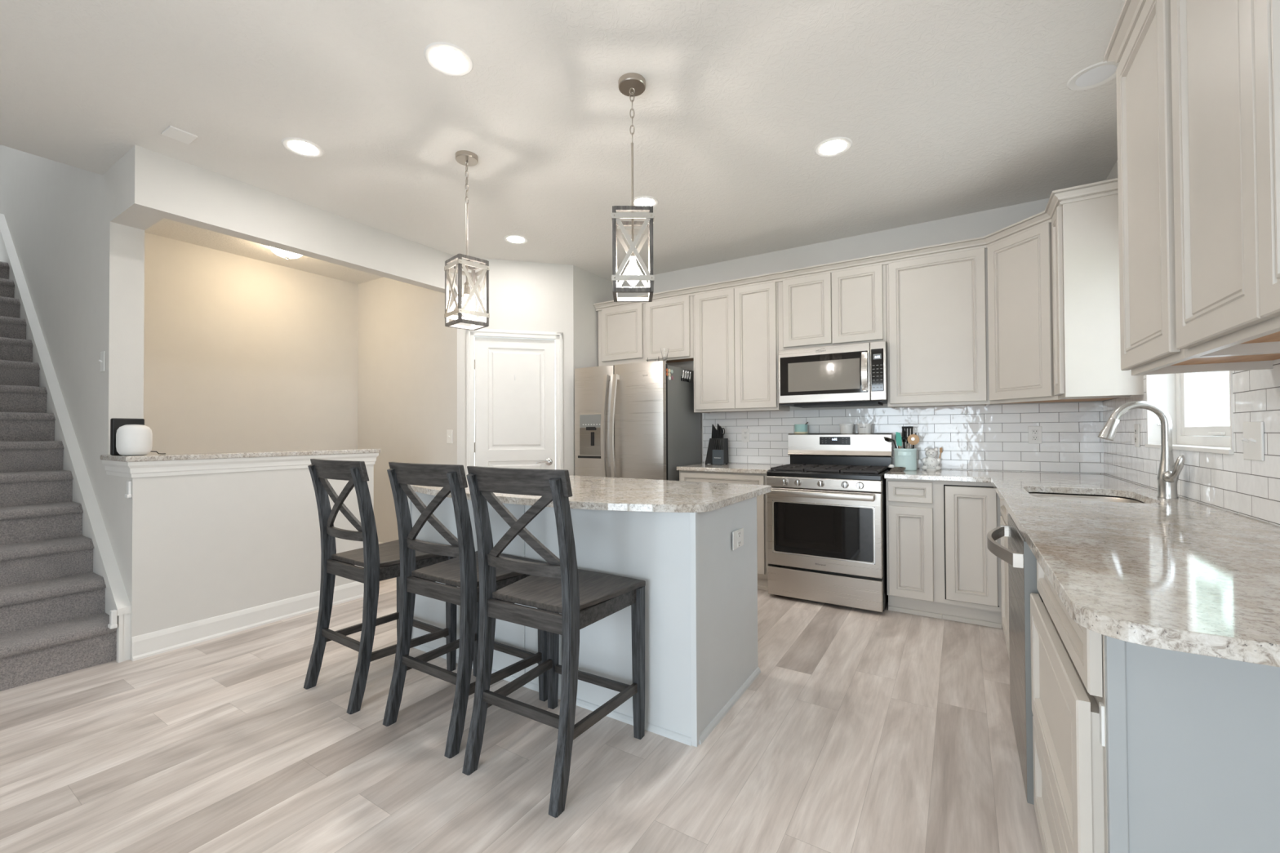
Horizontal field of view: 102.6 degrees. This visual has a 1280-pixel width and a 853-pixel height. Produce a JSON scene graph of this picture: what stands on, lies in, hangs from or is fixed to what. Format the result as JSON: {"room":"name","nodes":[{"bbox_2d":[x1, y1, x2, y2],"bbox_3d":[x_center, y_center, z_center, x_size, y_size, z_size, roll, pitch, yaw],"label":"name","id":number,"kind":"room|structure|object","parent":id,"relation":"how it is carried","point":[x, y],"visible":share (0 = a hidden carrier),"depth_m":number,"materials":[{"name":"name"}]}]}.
{"room":"kitchen","nodes":[
{"label":"kitchen","id":0,"kind":"room"},
{"bbox_2d":[0,144,144,533],"bbox_3d":[-4.583,-1.441,4.004,3.650,5.400,0.149,-1,-1,32],"label":"wall","id":1,"kind":"structure","parent":0,"point":[83,271],"depth_m":3.25,"materials":[{"name":"paint"}]},
{"bbox_2d":[0,213,130,662],"bbox_3d":[-4.289,-0.361,3.692,3.696,3.230,0.052,-1,-1,32],"label":"trim","id":2,"kind":"structure","parent":1,"relation":"attached to","point":[104,562],"depth_m":3.22,"materials":[{"name":"paint"}]},
{"bbox_2d":[98,351,105,372],"bbox_3d":[-3.164,-0.385,3.007,0.072,0.118,0.020,-1,-1,32],"label":"light switch","id":3,"kind":"object","parent":1,"relation":"attached to","point":[102,360],"visible":1,"depth_m":3.00,"materials":[{"name":"plastic"}]},
{"bbox_2d":[107,464,373,660],"bbox_3d":[-2.529,0.718,3.390,0.440,1.048,1.317,-1,-1,32],"label":"wall","id":4,"kind":"structure","parent":0,"point":[190,548],"depth_m":3.02,"materials":[{"name":"paint"}]},
{"bbox_2d":[107,609,117,629],"bbox_3d":[-2.749,1.002,2.670,0.047,0.090,0.028,-1,-1,32],"label":"bracket","id":5,"kind":"object","parent":4,"relation":"attached to","point":[113,624],"visible":1,"depth_m":2.66,"materials":[{"name":"white plastic"}]},
{"bbox_2d":[124,480,132,497],"bbox_3d":[-2.722,0.333,2.726,0.047,0.090,0.020,-1,-1,32],"label":"bracket","id":6,"kind":"object","parent":4,"relation":"attached to","point":[129,483],"visible":1,"depth_m":2.72,"materials":[{"name":"white plastic"}]},
{"bbox_2d":[102,453,378,477],"bbox_3d":[-2.520,0.234,3.389,0.466,0.085,1.369,-1,-1,32],"label":"trim","id":7,"kind":"structure","parent":4,"relation":"attached to","point":[164,468],"depth_m":3.02,"materials":[{"name":"paint"}]},
{"bbox_2d":[100,448,381,462],"bbox_3d":[-2.513,0.177,3.388,0.470,0.030,1.392,-1,-1,32],"label":"ledge","id":8,"kind":"object","parent":4,"relation":"on","point":[149,457],"visible":0.99,"depth_m":3.05,"materials":[{"name":"stone"}]},
{"bbox_2d":[110,417,144,455],"bbox_3d":[-2.887,0.055,2.886,0.044,0.205,0.132,-1,-1,32],"label":"box","id":9,"kind":"object","parent":8,"relation":"on","point":[115,423],"visible":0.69,"depth_m":2.83,"materials":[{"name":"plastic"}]},
{"bbox_2d":[115,424,165,455],"bbox_3d":[-2.752,0.071,2.838,0.142,0.170,0.213,-1,-1,32],"label":"speaker","id":10,"kind":"object","parent":8,"relation":"on","point":[131,439],"visible":1,"depth_m":2.76},
{"bbox_2d":[131,581,364,661],"bbox_3d":[-2.373,1.179,3.302,0.137,0.122,1.339,-1,-1,32],"label":"baseboard","id":11,"kind":"structure","parent":4,"relation":"attached to","point":[153,643],"depth_m":3.07,"materials":[{"name":"paint"}]},
{"bbox_2d":[143,232,357,453],"bbox_3d":[-3.483,-0.113,4.521,0.140,2.745,1.911,-1,-1,32],"label":"wall","id":12,"kind":"structure","parent":0,"point":[242,353],"depth_m":4.45,"materials":[{"name":"paint"}]},
{"bbox_2d":[110,144,453,293],"bbox_3d":[-2.348,-1.343,3.720,0.440,0.315,2.037,-1,-1,32],"label":"wall header","id":13,"kind":"structure","parent":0,"point":[148,187],"depth_m":3.21,"materials":[{"name":"paint"}]},
{"bbox_2d":[357,266,457,542],"bbox_3d":[-2.285,-0.113,4.967,1.700,2.745,0.116,-1,-1,32],"label":"wall","id":14,"kind":"structure","parent":0,"point":[407,354],"depth_m":4.90,"materials":[{"name":"paint"}]},
{"bbox_2d":[446,430,452,443],"bbox_3d":[-1.680,0.086,4.506,0.072,0.118,0.020,-1,-1,32],"label":"light switch","id":15,"kind":"object","parent":14,"relation":"attached to","point":[449,433],"visible":1,"depth_m":4.51,"materials":[{"name":"plastic"}]},
{"bbox_2d":[0,577,1043,852],"bbox_3d":[-1.512,1.278,1.816,6.320,0.120,7.420,-1,-1,32],"label":"floor","id":16,"kind":"structure","parent":0,"point":[857,731],"depth_m":1.87,"materials":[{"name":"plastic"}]},
{"bbox_2d":[0,261,116,691],"bbox_3d":[-4.428,-0.086,3.197,3.351,2.670,0.962,-1,-1,32],"label":"staircase","id":17,"kind":"structure","parent":16,"relation":"on","point":[54,621],"depth_m":2.89,"materials":[{"name":"grey carpet"}]},
{"bbox_2d":[303,458,457,714],"bbox_3d":[-1.262,0.689,2.515,0.478,1.073,0.528,-1,-1,34],"label":"counter stool","id":18,"kind":"object","parent":16,"relation":"on","point":[381,562],"visible":0.77,"depth_m":2.38,"materials":[{"name":"grey wood"}]},
{"bbox_2d":[382,462,549,759],"bbox_3d":[-0.739,0.683,2.217,0.478,1.073,0.528,-1,-1,32],"label":"counter stool","id":19,"kind":"object","parent":16,"relation":"on","point":[462,571],"visible":0.8,"depth_m":2.07,"materials":[{"name":"grey wood"}]},
{"bbox_2d":[462,466,645,817],"bbox_3d":[-0.311,0.677,1.923,0.478,1.073,0.528,-1,-1,30],"label":"counter stool","id":20,"kind":"object","parent":16,"relation":"on","point":[584,597],"visible":1,"depth_m":1.80,"materials":[{"name":"grey wood"}]},
{"bbox_2d":[407,491,760,746],"bbox_3d":[-0.354,0.781,2.725,1.805,0.884,0.740,-1,-1,32],"label":"kitchen island","id":21,"kind":"object","parent":16,"relation":"on","point":[701,593],"visible":0.41,"depth_m":2.14,"materials":[{"name":"paint"}]},
{"bbox_2d":[409,475,771,512],"bbox_3d":[-0.375,0.324,2.709,1.863,0.030,1.025,-1,-1,32],"label":"island countertop","id":22,"kind":"structure","parent":21,"relation":"on","point":[588,492],"depth_m":2.29,"materials":[{"name":"stone"}]},
{"bbox_2d":[732,528,743,550],"bbox_3d":[0.444,0.504,2.309,0.009,0.080,0.125,-1,-1,32],"label":"wall outlet","id":23,"kind":"object","parent":21,"relation":"attached to","point":[737,535],"visible":1,"depth_m":2.30,"materials":[{"name":"plastic"}]},
{"bbox_2d":[737,530,740,537],"bbox_3d":[0.445,0.483,2.309,0.004,0.028,0.032,-1,-1,32],"label":"socket","id":24,"kind":"object","parent":23,"relation":"attached to","point":[738,531],"depth_m":2.31,"materials":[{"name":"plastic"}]},
{"bbox_2d":[737,539,740,546],"bbox_3d":[0.446,0.525,2.308,0.004,0.028,0.032,-1,-1,32],"label":"socket","id":25,"kind":"object","parent":23,"relation":"attached to","point":[738,540],"depth_m":2.30,"materials":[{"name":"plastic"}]},
{"bbox_2d":[574,360,701,480],"bbox_3d":[-0.032,0.360,4.613,0.911,1.768,0.802,-1,-1,32],"label":"refrigerator","id":26,"kind":"object","parent":16,"relation":"on","point":[632,421],"visible":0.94,"depth_m":4.31,"materials":[{"name":"grey metal"}]},
{"bbox_2d":[647,356,662,361],"bbox_3d":[0.144,-0.548,4.381,0.110,0.084,0.128,-1,-1,32],"label":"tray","id":27,"kind":"object","parent":26,"relation":"on","point":[653,358],"visible":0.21,"depth_m":4.33,"materials":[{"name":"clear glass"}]},
{"bbox_2d":[660,347,668,361],"bbox_3d":[0.207,-0.583,4.284,0.072,0.150,0.072,-1,-1,32],"label":"glass vase","id":28,"kind":"object","parent":26,"relation":"on","point":[664,351],"visible":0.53,"depth_m":4.26,"materials":[{"name":"white"}]},
{"bbox_2d":[680,370,684,381],"bbox_3d":[0.367,-0.440,4.396,0.022,0.089,0.027,-1,-1,32],"label":"clip","id":29,"kind":"object","parent":26,"relation":"attached to","point":[682,376],"visible":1,"depth_m":4.39,"materials":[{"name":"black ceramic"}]},
{"bbox_2d":[683,370,686,381],"bbox_3d":[0.391,-0.440,4.435,0.022,0.089,0.027,-1,-1,32],"label":"clip","id":30,"kind":"object","parent":26,"relation":"attached to","point":[685,376],"visible":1,"depth_m":4.43,"materials":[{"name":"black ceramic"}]},
{"bbox_2d":[685,371,688,382],"bbox_3d":[0.415,-0.440,4.473,0.022,0.089,0.027,-1,-1,32],"label":"clip","id":31,"kind":"object","parent":26,"relation":"attached to","point":[686,377],"visible":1,"depth_m":4.46,"materials":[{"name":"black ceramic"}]},
{"bbox_2d":[679,470,768,591],"bbox_3d":[0.788,0.795,4.239,0.735,0.882,0.620,-1,-1,32],"label":"base cabinet","id":32,"kind":"object","parent":16,"relation":"on","point":[688,476],"visible":0.2,"depth_m":3.84,"materials":[{"name":"paint"}]},
{"bbox_2d":[676,462,785,473],"bbox_3d":[0.786,0.337,4.234,0.760,0.030,0.638,-1,-1,32],"label":"countertop","id":33,"kind":"structure","parent":32,"relation":"on","point":[726,468],"depth_m":4.06,"materials":[{"name":"stone"}]},
{"bbox_2d":[705,423,728,464],"bbox_3d":[0.676,0.147,4.477,0.176,0.355,0.186,-1,-1,32],"label":"knife block","id":34,"kind":"object","parent":33,"relation":"on","point":[717,448],"visible":1,"depth_m":4.46,"materials":[{"name":"wood"}]},
{"bbox_2d":[766,433,893,612],"bbox_3d":[1.399,0.638,3.758,0.762,1.178,0.721,-1,-1,32],"label":"range","id":35,"kind":"object","parent":16,"relation":"on","point":[827,507],"visible":0.94,"depth_m":3.52,"materials":[{"name":"silver metal"}]},
{"bbox_2d":[794,422,808,433],"bbox_3d":[1.315,0.006,4.176,0.114,0.096,0.109,-1,-1,32],"label":"sugar pot","id":36,"kind":"object","parent":35,"relation":"on","point":[798,428],"visible":0.96,"depth_m":4.13,"materials":[{"name":"teal ceramic"}]},
{"bbox_2d":[766,469,888,480],"bbox_3d":[1.398,0.335,3.762,0.758,0.040,0.610,-1,-1,32],"label":"cooktop","id":37,"kind":"object","parent":35,"relation":"in","point":[773,474],"depth_m":3.50,"materials":[{"name":"black metal"}]},
{"bbox_2d":[839,423,853,433],"bbox_3d":[1.610,0.014,3.992,0.106,0.074,0.106,-1,-1,32],"label":"ramekin","id":38,"kind":"object","parent":35,"relation":"on","point":[844,428],"visible":0.99,"depth_m":3.95,"materials":[{"name":"white ceramic"}]},
{"bbox_2d":[857,423,871,433],"bbox_3d":[1.720,0.012,3.923,0.106,0.074,0.106,-1,-1,32],"label":"ramekin","id":39,"kind":"object","parent":35,"relation":"on","point":[862,428],"visible":1,"depth_m":3.88,"materials":[{"name":"white ceramic"}]},
{"bbox_2d":[885,478,942,618],"bbox_3d":[1.910,0.781,3.538,0.310,0.882,0.620,-1,-1,32],"label":"base cabinet","id":40,"kind":"object","parent":16,"relation":"on","point":[913,516],"visible":0.99,"depth_m":3.29,"materials":[{"name":"paint"}]},
{"bbox_2d":[940,480,1002,628],"bbox_3d":[2.172,0.778,3.373,0.310,0.882,0.623,-1,-1,32],"label":"base cabinet","id":41,"kind":"object","parent":16,"relation":"on","point":[971,574],"visible":0.87,"depth_m":3.13,"materials":[{"name":"paint"}]},
{"bbox_2d":[986,513,1043,804],"bbox_3d":[1.498,0.765,1.611,0.666,0.872,0.594,-1,-1,32],"label":"dishwasher","id":42,"kind":"object","parent":16,"relation":"on","point":[1022,562],"visible":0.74,"depth_m":1.59,"materials":[{"name":"silver metal"}]},
{"bbox_2d":[1000,492,1133,659],"bbox_3d":[2.046,0.766,2.355,0.595,0.882,1.238,-1,-1,32],"label":"base cabinet","id":43,"kind":"object","parent":16,"relation":"on","point":[1003,518],"visible":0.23,"depth_m":2.69,"materials":[{"name":"paint"}]},
{"bbox_2d":[884,468,1279,667],"bbox_3d":[1.559,0.308,2.161,1.196,0.030,3.334,-1,-1,32],"label":"countertop","id":44,"kind":"structure","parent":43,"relation":"on","point":[1182,575],"depth_m":1.08,"materials":[{"name":"stone"}]},
{"bbox_2d":[886,464,906,471],"bbox_3d":[1.795,0.286,3.591,0.124,0.046,0.124,-1,-1,32],"label":"spoon rest","id":45,"kind":"object","parent":44,"relation":"on","point":[891,468],"visible":1,"depth_m":3.55,"materials":[{"name":"ceramic"}]},
{"bbox_2d":[893,448,916,471],"bbox_3d":[1.909,0.232,3.685,0.149,0.155,0.149,-1,-1,32],"label":"utensil crock","id":46,"kind":"object","parent":44,"relation":"on","point":[907,458],"visible":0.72,"depth_m":3.62,"materials":[{"name":"green ceramic"}]},
{"bbox_2d":[884,436,897,448],"bbox_3d":[1.834,0.184,3.711,0.123,0.227,0.071,-1,-1,32],"label":"ladle","id":47,"kind":"object","parent":46,"relation":"in","point":[889,440],"visible":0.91,"depth_m":3.70,"materials":[{"name":"black plastic"}]},
{"bbox_2d":[884,436,893,442],"bbox_3d":[1.811,0.091,3.727,0.068,0.042,0.071,-1,-1,32],"label":"bowl","id":48,"kind":"object","parent":47,"relation":"on","point":[889,440],"depth_m":3.71,"materials":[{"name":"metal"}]},
{"bbox_2d":[895,431,902,448],"bbox_3d":[1.858,0.166,3.672,0.041,0.260,0.047,-1,-1,32],"label":"spatula","id":49,"kind":"object","parent":46,"relation":"in","point":[898,437],"visible":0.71,"depth_m":3.67,"materials":[{"name":"teal plastic"}]},
{"bbox_2d":[902,428,906,448],"bbox_3d":[1.928,0.149,3.738,0.028,0.295,0.028,-1,-1,32],"label":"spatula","id":50,"kind":"object","parent":46,"relation":"in","point":[904,441],"visible":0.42,"depth_m":3.74,"materials":[{"name":"black plastic"}]},
{"bbox_2d":[902,426,913,443],"bbox_3d":[1.921,0.146,3.680,0.073,0.300,0.049,-1,-1,23],"label":"turner","id":51,"kind":"object","parent":46,"relation":"in","point":[908,428],"visible":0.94,"depth_m":3.67,"materials":[{"name":"black plastic"}]},
{"bbox_2d":[905,443,910,448],"bbox_3d":[1.901,0.207,3.644,0.040,0.178,0.028,0,-1,-17],"label":"tongs","id":52,"kind":"object","parent":46,"relation":"in","point":[908,445],"visible":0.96,"depth_m":3.63,"materials":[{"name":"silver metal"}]},
{"bbox_2d":[907,434,919,448],"bbox_3d":[1.940,0.174,3.639,0.031,0.243,0.075,0,-1,-34],"label":"spoon","id":53,"kind":"object","parent":46,"relation":"in","point":[913,439],"visible":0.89,"depth_m":3.63,"materials":[{"name":"brown wood"}]},
{"bbox_2d":[921,448,941,470],"bbox_3d":[2.081,0.230,3.659,0.122,0.158,0.095,-1,-1,32],"label":"bear figurine","id":54,"kind":"object","parent":44,"relation":"on","point":[931,462],"visible":1,"depth_m":3.63,"materials":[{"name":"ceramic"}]},
{"bbox_2d":[939,447,942,458],"bbox_3d":[2.128,0.199,3.625,0.026,0.107,0.020,-1,-1,32],"label":"honey dipper","id":55,"kind":"object","parent":54,"relation":"in","point":[940,448],"visible":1,"depth_m":3.62,"materials":[{"name":"brown wood"}]},
{"bbox_2d":[1029,493,1143,502],"bbox_3d":[1.944,0.421,2.241,0.432,0.186,0.616,-1,-1,32],"label":"sink","id":56,"kind":"object","parent":44,"relation":"in","point":[1060,496],"visible":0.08,"depth_m":2.46,"materials":[{"name":"silver metal"}]},
{"bbox_2d":[1097,400,1185,498],"bbox_3d":[2.061,0.091,2.119,0.250,0.399,0.120,-1,-1,32],"label":"faucet","id":57,"kind":"object","parent":44,"relation":"on","point":[1169,471],"visible":1,"depth_m":2.09,"materials":[{"name":"silver metal"}]},
{"bbox_2d":[1030,560,1279,852],"bbox_3d":[1.199,0.754,1.009,0.616,0.883,0.728,-1,-1,32],"label":"base cabinet","id":58,"kind":"object","parent":16,"relation":"on","point":[1068,658],"depth_m":0.83,"materials":[{"name":"paint"}]},
{"bbox_2d":[457,257,613,475],"bbox_3d":[-0.878,-0.122,4.793,1.562,2.745,0.402,0,-1,-31],"label":"wall","id":59,"kind":"structure","parent":0,"point":[524,295],"depth_m":4.67,"materials":[{"name":"paint"}]},
{"bbox_2d":[466,328,563,475],"bbox_3d":[-1.120,0.192,4.621,0.839,2.115,0.152,0,-1,-14],"label":"door","id":60,"kind":"structure","parent":59,"relation":"in","point":[514,379],"depth_m":4.60,"materials":[{"name":"paint"}]},
{"bbox_2d":[0,0,1125,284],"bbox_3d":[-1.526,-1.602,1.851,6.320,0.150,7.420,-1,-1,32],"label":"ceiling","id":61,"kind":"structure","parent":0,"point":[947,108],"depth_m":2.45,"materials":[{"name":"white paint"}]},
{"bbox_2d":[161,125,197,144],"bbox_3d":[-2.380,-1.509,2.648,0.125,0.008,0.110,-1,-1,32],"label":"ceiling plate","id":62,"kind":"object","parent":61,"relation":"attached to","point":[173,132],"visible":1,"depth_m":2.64,"materials":[{"name":"paint"}]},
{"bbox_2d":[269,246,302,260],"bbox_3d":[-2.908,-1.432,4.222,0.260,0.119,0.260,-1,-1,32],"label":"dome light","id":63,"kind":"object","parent":61,"relation":"attached to","point":[287,255],"visible":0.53,"depth_m":4.18,"materials":[{"name":"white glass"}]},
{"bbox_2d":[281,137,324,157],"bbox_3d":[-1.825,-1.513,2.777,0.196,0.008,0.196,-1,-1,32],"label":"recessed light","id":64,"kind":"object","parent":61,"relation":"in","point":[300,146],"visible":1,"depth_m":2.77,"materials":[{"name":"paint"}]},
{"bbox_2d":[423,41,473,75],"bbox_3d":[-0.793,-1.526,2.129,0.196,0.008,0.196,-1,-1,32],"label":"recessed light","id":65,"kind":"object","parent":61,"relation":"in","point":[446,58],"visible":1,"depth_m":2.12,"materials":[{"name":"paint"}]},
{"bbox_2d":[444,150,489,330],"bbox_3d":[-0.968,-1.039,2.865,0.187,0.956,0.187,0,-1,-45],"label":"pendant light","id":66,"kind":"object","parent":61,"relation":"hanging from","point":[465,157],"visible":1,"depth_m":2.85,"materials":[{"name":"silver metal"}]},
{"bbox_2d":[463,282,470,294],"bbox_3d":[-0.967,-0.772,2.861,0.032,0.070,0.032,-1,-1,45],"label":"socket","id":67,"kind":"object","parent":66,"relation":"attached to","point":[466,286],"depth_m":2.85,"materials":[{"name":"silver metal"}]},
{"bbox_2d":[503,234,528,244],"bbox_3d":[-0.994,-1.502,4.102,0.196,0.008,0.196,-1,-1,32],"label":"recessed light","id":68,"kind":"object","parent":61,"relation":"in","point":[512,238],"visible":1,"depth_m":4.10,"materials":[{"name":"paint"}]},
{"bbox_2d":[610,72,654,302],"bbox_3d":[-0.033,-1.051,2.267,0.187,0.956,0.187,0,-1,-1],"label":"pendant light","id":69,"kind":"object","parent":61,"relation":"hanging from","point":[629,84],"visible":1,"depth_m":2.18,"materials":[{"name":"silver metal"}]},
{"bbox_2d":[629,240,635,257],"bbox_3d":[-0.032,-0.784,2.263,0.032,0.070,0.032,0,-1,-1],"label":"socket","id":70,"kind":"object","parent":69,"relation":"attached to","point":[633,255],"depth_m":2.25,"materials":[{"name":"silver metal"}]},
{"bbox_2d":[630,195,658,207],"bbox_3d":[0.029,-1.514,3.455,0.196,0.008,0.196,-1,-1,32],"label":"recessed light","id":71,"kind":"object","parent":61,"relation":"in","point":[640,200],"visible":0.73,"depth_m":3.43,"materials":[{"name":"paint"}]},
{"bbox_2d":[814,136,852,156],"bbox_3d":[1.055,-1.527,2.796,0.196,0.008,0.196,-1,-1,32],"label":"recessed light","id":72,"kind":"object","parent":61,"relation":"in","point":[834,146],"visible":1,"depth_m":2.79,"materials":[{"name":"paint"}]},
{"bbox_2d":[1066,61,1119,90],"bbox_3d":[1.996,-1.538,2.244,0.196,0.008,0.196,-1,-1,32],"label":"recessed light","id":73,"kind":"object","parent":61,"relation":"in","point":[1101,73],"visible":0.84,"depth_m":2.25,"materials":[{"name":"paint"}]},
{"bbox_2d":[617,198,1102,515],"bbox_3d":[1.382,-0.139,4.325,4.040,2.745,0.120,-1,-1,32],"label":"wall","id":74,"kind":"structure","parent":0,"point":[980,224],"depth_m":4.08,"materials":[{"name":"paint"}]},
{"bbox_2d":[598,295,693,366],"bbox_3d":[0.104,-0.875,4.863,1.028,0.558,0.331,-1,-1,32],"label":"upper cabinet","id":75,"kind":"object","parent":74,"relation":"attached to","point":[636,333],"visible":0.84,"depth_m":4.72,"materials":[{"name":"paint"}]},
{"bbox_2d":[593,177,1118,311],"bbox_3d":[1.020,-1.189,3.764,3.793,0.065,0.610,-1,-1,32],"label":"trim","id":76,"kind":"structure","parent":75,"relation":"attached to","point":[1059,197],"depth_m":3.53,"materials":[{"name":"paint"}]},
{"bbox_2d":[693,281,789,413],"bbox_3d":[0.859,-0.646,4.390,0.745,1.033,0.331,-1,-1,32],"label":"upper cabinet","id":77,"kind":"object","parent":74,"relation":"attached to","point":[735,331],"visible":0.99,"depth_m":4.23,"materials":[{"name":"paint"}]},
{"bbox_2d":[777,263,886,350],"bbox_3d":[1.505,-0.885,3.988,0.778,0.572,0.331,-1,-1,32],"label":"upper cabinet","id":78,"kind":"object","parent":74,"relation":"attached to","point":[848,306],"visible":0.86,"depth_m":3.83,"materials":[{"name":"paint"}]},
{"bbox_2d":[778,341,887,408],"bbox_3d":[1.487,-0.378,3.922,0.756,0.437,0.432,-1,-1,32],"label":"microwave","id":79,"kind":"object","parent":78,"relation":"attached to","point":[851,375],"visible":1,"depth_m":3.76,"materials":[{"name":"silver metal"}]},
{"bbox_2d":[702,402,1103,474],"bbox_3d":[1.772,0.085,4.002,2.799,0.458,0.010,-1,-1,32],"label":"wall tile","id":80,"kind":"structure","parent":74,"relation":"attached to","point":[990,437],"depth_m":3.65,"materials":[{"name":"white tile"}]},
{"bbox_2d":[741,428,749,441],"bbox_3d":[0.930,0.073,4.516,0.072,0.118,0.009,-1,-1,32],"label":"wall outlet","id":81,"kind":"object","parent":80,"relation":"attached to","point":[744,432],"visible":1,"depth_m":4.51,"materials":[{"name":"plastic"}]},
{"bbox_2d":[1028,426,1041,444],"bbox_3d":[2.653,0.054,3.440,0.072,0.118,0.009,-1,-1,32],"label":"wall outlet","id":82,"kind":"object","parent":80,"relation":"attached to","point":[1034,432],"visible":1,"depth_m":3.44,"materials":[{"name":"plastic"}]},
{"bbox_2d":[1031,429,1038,434],"bbox_3d":[2.652,0.033,3.439,0.032,0.028,0.004,-1,-1,32],"label":"socket","id":83,"kind":"object","parent":82,"relation":"attached to","point":[1033,431],"depth_m":3.44,"materials":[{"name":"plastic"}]},
{"bbox_2d":[1031,435,1038,439],"bbox_3d":[2.652,0.075,3.438,0.032,0.028,0.004,-1,-1,32],"label":"socket","id":84,"kind":"object","parent":82,"relation":"attached to","point":[1033,437],"depth_m":3.44,"materials":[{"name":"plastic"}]},
{"bbox_2d":[885,247,990,408],"bbox_3d":[2.094,-0.662,3.618,0.603,1.033,0.331,-1,-1,32],"label":"upper cabinet","id":85,"kind":"object","parent":74,"relation":"attached to","point":[937,309],"visible":0.98,"depth_m":3.47,"materials":[{"name":"paint"}]},
{"bbox_2d":[987,222,1115,404],"bbox_3d":[2.533,-0.669,3.176,0.618,1.033,0.614,-1,-1,32],"label":"upper cabinet","id":86,"kind":"object","parent":74,"relation":"attached to","point":[1021,370],"visible":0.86,"depth_m":3.10,"materials":[{"name":"paint"}]},
{"bbox_2d":[1105,160,1279,526],"bbox_3d":[1.087,-0.187,0.135,0.140,2.745,7.300,-1,-1,32],"label":"wall","id":87,"kind":"structure","parent":0,"point":[1113,173],"depth_m":2.99,"materials":[{"name":"paint"}]},
{"bbox_2d":[1051,194,1145,399],"bbox_3d":[2.423,-0.674,2.730,0.329,1.033,0.255,-1,-1,32],"label":"upper cabinet","id":88,"kind":"object","parent":87,"relation":"attached to","point":[1086,291],"visible":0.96,"depth_m":2.65,"materials":[{"name":"paint"}]},
{"bbox_2d":[1145,370,1234,454],"bbox_3d":[2.275,-0.412,2.062,0.162,1.012,0.915,-1,-1,32],"label":"window","id":89,"kind":"structure","parent":87,"relation":"in","point":[1199,406],"depth_m":2.25,"materials":[{"name":"glass"}]},
{"bbox_2d":[1102,359,1279,525],"bbox_3d":[2.065,0.014,1.839,0.010,0.546,3.350,-1,-1,32],"label":"wall tile","id":90,"kind":"structure","parent":87,"relation":"attached to","point":[1250,488],"depth_m":1.71,"materials":[{"name":"white tile"}]},
{"bbox_2d":[1133,424,1140,447],"bbox_3d":[2.544,0.045,2.624,0.009,0.118,0.072,-1,-1,32],"label":"wall outlet","id":91,"kind":"object","parent":90,"relation":"attached to","point":[1137,443],"visible":1,"depth_m":2.61,"materials":[{"name":"plastic"}]},
{"bbox_2d":[1240,422,1264,461],"bbox_3d":[1.890,0.044,1.588,0.020,0.118,0.118,-1,-1,32],"label":"light switch","id":92,"kind":"object","parent":90,"relation":"attached to","point":[1253,432],"visible":1,"depth_m":1.57,"materials":[{"name":"plastic"}]},
{"bbox_2d":[1115,0,1279,375],"bbox_3d":[1.592,-0.686,1.400,0.329,1.033,0.490,-1,-1,32],"label":"upper cabinet","id":93,"kind":"object","parent":87,"relation":"attached to","point":[1145,184],"visible":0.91,"depth_m":1.47,"materials":[{"name":"paint"}]},
{"bbox_2d":[1170,0,1279,358],"bbox_3d":[1.215,-0.691,0.796,0.329,1.033,0.930,-1,-1,32],"label":"upper cabinet","id":94,"kind":"object","parent":87,"relation":"attached to","point":[1225,54],"visible":1,"depth_m":1.04,"materials":[{"name":"paint"}]},
{"bbox_2d":[1102,0,1146,62],"bbox_3d":[1.338,-1.223,1.029,0.356,0.065,1.448,-1,-1,32],"label":"trim","id":95,"kind":"structure","parent":94,"relation":"attached to","point":[1131,11],"depth_m":1.58,"materials":[{"name":"paint"}]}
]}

